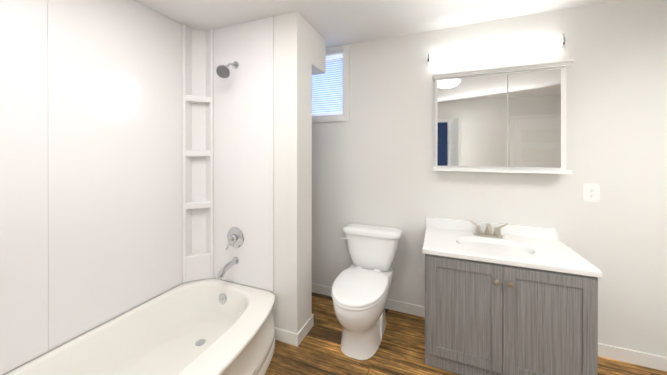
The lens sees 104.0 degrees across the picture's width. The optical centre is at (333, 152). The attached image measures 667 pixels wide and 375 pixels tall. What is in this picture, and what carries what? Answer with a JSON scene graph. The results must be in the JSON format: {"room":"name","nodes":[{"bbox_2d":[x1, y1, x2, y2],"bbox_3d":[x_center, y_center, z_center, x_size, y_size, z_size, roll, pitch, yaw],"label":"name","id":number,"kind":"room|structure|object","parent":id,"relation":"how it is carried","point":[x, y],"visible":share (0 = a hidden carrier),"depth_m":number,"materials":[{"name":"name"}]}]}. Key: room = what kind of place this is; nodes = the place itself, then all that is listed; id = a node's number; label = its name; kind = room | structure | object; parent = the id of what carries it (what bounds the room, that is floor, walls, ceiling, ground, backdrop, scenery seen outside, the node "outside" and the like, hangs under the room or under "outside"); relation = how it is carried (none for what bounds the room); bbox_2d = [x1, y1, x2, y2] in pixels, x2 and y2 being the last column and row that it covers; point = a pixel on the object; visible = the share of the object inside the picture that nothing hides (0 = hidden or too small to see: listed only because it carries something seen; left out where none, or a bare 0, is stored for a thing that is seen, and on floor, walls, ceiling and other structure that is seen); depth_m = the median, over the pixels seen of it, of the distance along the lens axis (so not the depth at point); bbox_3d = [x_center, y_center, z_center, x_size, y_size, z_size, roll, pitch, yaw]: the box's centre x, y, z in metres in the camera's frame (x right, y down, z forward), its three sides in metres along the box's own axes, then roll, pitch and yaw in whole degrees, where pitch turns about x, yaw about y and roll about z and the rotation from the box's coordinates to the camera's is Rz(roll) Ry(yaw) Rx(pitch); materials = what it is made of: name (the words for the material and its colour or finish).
{"room":"bathroom","nodes":[
{"label":"bathroom","id":0,"kind":"room"},
{"bbox_2d":[3,283,181,374],"bbox_3d":[-1.650,0.185,1.212,0.120,2.440,3.990,0,0,22],"label":"wall","id":1,"kind":"structure","parent":0,"point":[91,329],"depth_m":1.55,"materials":[{"name":"paint"}]},
{"bbox_2d":[0,0,273,374],"bbox_3d":[-1.092,0.008,1.410,0.766,2.082,1.525,0,0,22],"label":"wall surround","id":2,"kind":"object","parent":1,"relation":"attached to","point":[136,153],"visible":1,"depth_m":1.69,"materials":[{"name":"white plastic"}]},
{"bbox_2d":[216,61,238,77],"bbox_3d":[-0.804,-0.651,1.999,0.110,0.176,0.202,0,0,22],"label":"shower head","id":3,"kind":"object","parent":2,"relation":"attached to","point":[222,71],"visible":1,"depth_m":1.94},
{"bbox_2d":[217,257,238,279],"bbox_3d":[-0.823,0.890,2.020,0.062,0.105,0.183,0,0,22],"label":"tub spout","id":4,"kind":"object","parent":2,"relation":"attached to","point":[225,268],"visible":1,"depth_m":1.99,"materials":[{"name":"silver metal"}]},
{"bbox_2d":[226,227,243,249],"bbox_3d":[-0.802,0.684,2.072,0.168,0.172,0.069,0,0,22],"label":"tub valve","id":5,"kind":"object","parent":2,"relation":"attached to","point":[235,237],"visible":1,"depth_m":2.08,"materials":[{"name":"silver metal"}]},
{"bbox_2d":[214,11,325,332],"bbox_3d":[-0.616,0.182,2.321,0.967,2.443,0.520,0,0,22],"label":"wall","id":6,"kind":"structure","parent":0,"point":[299,50],"depth_m":1.95,"materials":[{"name":"paint"}]},
{"bbox_2d":[304,314,313,327],"bbox_3d":[-0.615,1.359,2.305,0.983,0.088,0.015,0,0,22],"label":"baseboard","id":7,"kind":"structure","parent":6,"relation":"attached to","point":[310,322],"depth_m":2.08,"materials":[{"name":"white wood"}]},
{"bbox_2d":[134,0,616,47],"bbox_3d":[0.140,-1.063,0.521,5.200,0.060,4.050,0,0,22],"label":"ceiling","id":8,"kind":"structure","parent":0,"point":[333,23],"depth_m":1.92,"materials":[{"name":"paint"}]},
{"bbox_2d":[265,292,666,374],"bbox_3d":[0.140,1.437,0.526,5.200,0.060,4.050,0,0,22],"label":"floor","id":9,"kind":"structure","parent":0,"point":[399,351],"depth_m":1.81,"materials":[{"name":"brown wood"}]},
{"bbox_2d":[5,278,274,374],"bbox_3d":[-1.006,1.229,1.378,0.947,0.352,1.522,0,0,22],"label":"bathtub","id":10,"kind":"object","parent":9,"relation":"on","point":[211,326],"visible":0.98,"depth_m":1.69,"materials":[{"name":"white ceramic"}]},
{"bbox_2d":[332,223,401,359],"bbox_3d":[0.234,1.027,2.029,0.510,0.754,0.779,0,0,22],"label":"toilet","id":11,"kind":"object","parent":9,"relation":"on","point":[362,283],"visible":1,"depth_m":1.91,"materials":[{"name":"white ceramic"}]},
{"bbox_2d":[422,217,601,374],"bbox_3d":[1.106,0.960,1.788,0.912,0.890,0.579,0,0,22],"label":"bathroom vanity","id":12,"kind":"object","parent":9,"relation":"on","point":[506,299],"visible":1,"depth_m":1.57,"materials":[{"name":"grey wood"}]},
{"bbox_2d":[312,0,666,356],"bbox_3d":[0.848,0.183,2.281,5.200,2.440,0.140,0,0,22],"label":"wall","id":13,"kind":"structure","parent":0,"point":[373,160],"depth_m":1.92,"materials":[{"name":"paint"}]},
{"bbox_2d":[312,44,348,122],"bbox_3d":[-0.214,-0.667,2.693,0.836,0.730,0.146,0,0,22],"label":"window","id":14,"kind":"structure","parent":13,"relation":"in","point":[331,79],"depth_m":2.64,"materials":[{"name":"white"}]},
{"bbox_2d":[312,54,342,115],"bbox_3d":[-0.217,-0.674,2.687,0.688,0.591,0.028,0,0,22],"label":"window blind","id":15,"kind":"object","parent":14,"relation":"attached to","point":[329,58],"visible":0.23,"depth_m":2.61,"materials":[{"name":"white plastic"}]},
{"bbox_2d":[312,283,666,370],"bbox_3d":[1.072,1.360,2.111,4.257,0.088,0.013,0,0,22],"label":"baseboard","id":16,"kind":"structure","parent":13,"relation":"attached to","point":[653,361],"depth_m":1.77,"materials":[{"name":"white wood"}]},
{"bbox_2d":[428,34,565,65],"bbox_3d":[1.202,-0.778,2.007,0.896,0.117,0.095,0,0,22],"label":"sconce","id":17,"kind":"object","parent":13,"relation":"attached to","point":[489,53],"visible":1,"depth_m":1.96,"materials":[{"name":"silver metal"}]},
{"bbox_2d":[432,59,573,173],"bbox_3d":[1.226,-0.245,1.977,0.892,0.776,0.134,0,0,22],"label":"medicine cabinet","id":18,"kind":"object","parent":13,"relation":"attached to","point":[507,119],"visible":1,"depth_m":1.93,"materials":[{"name":"white"}]},
{"bbox_2d":[583,183,599,201],"bbox_3d":[1.798,0.278,1.817,0.092,0.128,0.009,0,0,22],"label":"electrical outlet plate","id":19,"kind":"object","parent":13,"relation":"attached to","point":[591,192],"visible":1,"depth_m":1.81,"materials":[{"name":"white plastic"}]}
]}

